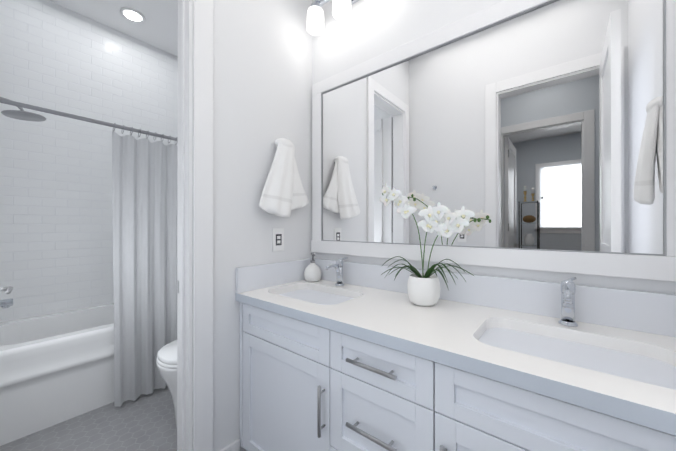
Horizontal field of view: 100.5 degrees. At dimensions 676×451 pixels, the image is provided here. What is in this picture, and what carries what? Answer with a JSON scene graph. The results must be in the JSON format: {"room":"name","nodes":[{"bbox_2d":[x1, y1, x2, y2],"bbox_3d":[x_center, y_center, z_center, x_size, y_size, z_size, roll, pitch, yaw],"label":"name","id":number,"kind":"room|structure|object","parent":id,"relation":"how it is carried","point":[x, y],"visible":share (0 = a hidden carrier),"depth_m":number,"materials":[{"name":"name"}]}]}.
{"room":"bathroom","nodes":[
{"label":"bathroom","id":0,"kind":"room"},
{"bbox_2d":[0,385,176,450],"bbox_3d":[-0.739,1.278,1.367,3.800,0.060,1.760,0,0,39],"label":"floor","id":1,"kind":"structure","parent":0,"point":[143,422],"depth_m":1.70,"materials":[{"name":"grey tile"}]},
{"bbox_2d":[0,303,113,445],"bbox_3d":[-1.805,0.979,2.273,0.757,0.540,1.454,0,0,39],"label":"bathtub","id":2,"kind":"object","parent":1,"relation":"on","point":[56,368],"visible":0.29,"depth_m":1.80,"materials":[{"name":"white ceramic"}]},
{"bbox_2d":[156,340,176,426],"bbox_3d":[-0.829,0.826,1.939,0.454,0.846,0.726,0,0,39],"label":"toilet","id":3,"kind":"object","parent":1,"relation":"on","point":[166,361],"visible":0.17,"depth_m":1.66,"materials":[{"name":"white ceramic"}]},
{"bbox_2d":[235,298,675,450],"bbox_3d":[0.289,0.817,1.137,1.660,0.860,0.575,0,0,39],"label":"bathroom vanity","id":4,"kind":"object","parent":1,"relation":"on","point":[367,357],"depth_m":0.92,"materials":[{"name":"white wood"}]},
{"bbox_2d":[235,278,675,429],"bbox_3d":[0.294,0.368,1.143,1.664,0.041,0.563,0,0,39],"label":"countertop","id":5,"kind":"structure","parent":4,"relation":"on","point":[452,330],"depth_m":0.90,"materials":[{"name":"white stone"}]},
{"bbox_2d":[304,252,320,281],"bbox_3d":[-0.158,0.258,1.763,0.110,0.178,0.110,0,0,39],"label":"soap dispenser","id":6,"kind":"object","parent":5,"relation":"on","point":[312,272],"visible":1,"depth_m":1.73,"materials":[{"name":"white ceramic"}]},
{"bbox_2d":[279,286,350,305],"bbox_3d":[-0.123,0.460,1.467,0.493,0.167,0.325,0,0,39],"label":"sink","id":7,"kind":"object","parent":5,"relation":"in","point":[304,291],"depth_m":1.56,"materials":[{"name":"white ceramic"}]},
{"bbox_2d":[325,257,346,285],"bbox_3d":[-0.013,0.266,1.603,0.054,0.162,0.168,0,0,39],"label":"faucet","id":8,"kind":"object","parent":5,"relation":"on","point":[338,266],"visible":1,"depth_m":1.61,"materials":[{"name":"silver metal"}]},
{"bbox_2d":[380,183,476,305],"bbox_3d":[0.379,0.072,1.245,0.434,0.549,0.143,0,0,39],"label":"potted orchid","id":9,"kind":"object","parent":5,"relation":"on","point":[423,289],"visible":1,"depth_m":1.19,"materials":[{"name":"white plant"}]},
{"bbox_2d":[558,277,577,326],"bbox_3d":[0.782,0.265,0.956,0.054,0.162,0.168,0,0,39],"label":"faucet","id":10,"kind":"object","parent":5,"relation":"on","point":[568,288],"visible":1,"depth_m":0.97,"materials":[{"name":"silver metal"}]},
{"bbox_2d":[483,322,675,385],"bbox_3d":[0.673,0.459,0.821,0.493,0.167,0.325,0,0,39],"label":"sink","id":11,"kind":"object","parent":5,"relation":"in","point":[635,362],"depth_m":0.85,"materials":[{"name":"white ceramic"}]},
{"bbox_2d":[0,0,177,321],"bbox_3d":[-2.205,-0.276,2.484,0.120,3.050,1.640,0,0,39],"label":"wall tiles","id":12,"kind":"structure","parent":0,"point":[56,223],"depth_m":2.32,"materials":[{"name":"white tile"}]},
{"bbox_2d":[48,0,177,56],"bbox_3d":[-1.378,-1.856,-0.865,5.630,0.100,6.040,0,0,39],"label":"ceiling","id":13,"kind":"structure","parent":0,"point":[158,28],"depth_m":2.43,"materials":[{"name":"white paint"}]},
{"bbox_2d":[120,7,144,22],"bbox_3d":[-1.756,-1.795,2.405,0.176,0.010,0.176,0,0,39],"label":"recessed light","id":14,"kind":"object","parent":13,"relation":"in","point":[132,15],"visible":1,"depth_m":2.40,"materials":[{"name":"white plastic"}]},
{"bbox_2d":[192,0,311,450],"bbox_3d":[-0.700,-0.278,1.338,0.120,3.050,1.520,0,0,39],"label":"wall","id":15,"kind":"structure","parent":0,"point":[262,76],"depth_m":1.51,"materials":[{"name":"white paint"}]},
{"bbox_2d":[177,0,212,450],"bbox_3d":[-0.908,-0.018,1.082,0.156,2.530,0.800,0,0,39],"label":"door frame","id":16,"kind":"structure","parent":15,"relation":"attached to","point":[195,318],"depth_m":1.30,"materials":[{"name":"white wood"}]},
{"bbox_2d":[220,439,239,450],"bbox_3d":[-0.510,1.178,1.677,0.015,0.140,0.670,0,0,39],"label":"baseboard","id":17,"kind":"structure","parent":15,"relation":"attached to","point":[234,445],"depth_m":1.43,"materials":[{"name":"white wood"}]},
{"bbox_2d":[272,228,283,251],"bbox_3d":[-0.352,0.084,1.662,0.008,0.135,0.082,0,0,39],"label":"outlet","id":18,"kind":"object","parent":15,"relation":"attached to","point":[277,239],"visible":1,"depth_m":1.66,"materials":[{"name":"white plastic"}]},
{"bbox_2d":[259,138,308,217],"bbox_3d":[-0.305,-0.276,1.647,0.102,0.461,0.410,0,0,39],"label":"hand towel","id":19,"kind":"object","parent":15,"relation":"hanging from","point":[283,194],"visible":1,"depth_m":1.59,"materials":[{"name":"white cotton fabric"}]},
{"bbox_2d":[312,0,675,294],"bbox_3d":[0.512,-0.277,1.411,1.910,3.050,0.120,0,0,39],"label":"wall","id":20,"kind":"structure","parent":0,"point":[364,31],"depth_m":1.50,"materials":[{"name":"white paint"}]},
{"bbox_2d":[307,0,378,35],"bbox_3d":[0.042,-1.312,1.604,0.540,0.250,0.173,0,0,39],"label":"sconce","id":21,"kind":"object","parent":20,"relation":"attached to","point":[341,10],"visible":1,"depth_m":1.66,"materials":[{"name":"white glass"}]},
{"bbox_2d":[311,0,675,281],"bbox_3d":[0.463,-0.380,1.351,1.626,1.106,0.030,0,0,39],"label":"framed mirror","id":22,"kind":"object","parent":20,"relation":"attached to","point":[539,135],"visible":1,"depth_m":1.14,"materials":[{"name":"white mirror"}]},
{"bbox_3d":[-1.894,-0.277,1.368,1.770,3.050,0.060,0,0,39],"label":"wall tile","id":23,"kind":"structure","parent":0,"visible":0},
{"bbox_2d":[0,286,12,293],"bbox_3d":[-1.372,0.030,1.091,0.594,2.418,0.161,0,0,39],"label":"handle","id":24,"kind":"structure","parent":23,"relation":"attached to","point":[9,289],"depth_m":1.26,"materials":[{"name":"silver metal"}]},
{"bbox_2d":[0,298,12,307],"bbox_3d":[-2.199,0.504,1.776,0.048,0.059,0.190,0,0,39],"label":"tub spout","id":25,"kind":"object","parent":23,"relation":"attached to","point":[6,303],"visible":1,"depth_m":1.82,"materials":[{"name":"silver metal"}]},
{"bbox_2d":[0,97,45,121],"bbox_3d":[-2.151,-0.788,1.837,0.206,0.128,0.342,0,0,39],"label":"shower head","id":26,"kind":"object","parent":23,"relation":"attached to","point":[21,114],"visible":0.9,"depth_m":1.87},
{"bbox_3d":[-0.963,-0.275,2.609,1.890,3.050,0.120,0,0,39],"label":"wall","id":27,"kind":"structure","parent":0,"visible":0},
{"bbox_2d":[0,98,176,140],"bbox_3d":[-1.469,-0.683,2.002,0.060,0.060,1.456,0,0,39],"label":"curtain rod","id":28,"kind":"object","parent":27,"relation":"attached to","point":[31,107],"visible":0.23,"depth_m":1.77,"materials":[{"name":"silver metal"}]},
{"bbox_2d":[112,123,177,406],"bbox_3d":[-1.379,0.260,2.084,0.088,1.927,0.473,0,0,39],"label":"shower curtain","id":29,"kind":"object","parent":28,"relation":"hanging from","point":[144,179],"visible":0.81,"depth_m":2.04,"materials":[{"name":"white fabric"}]}
]}

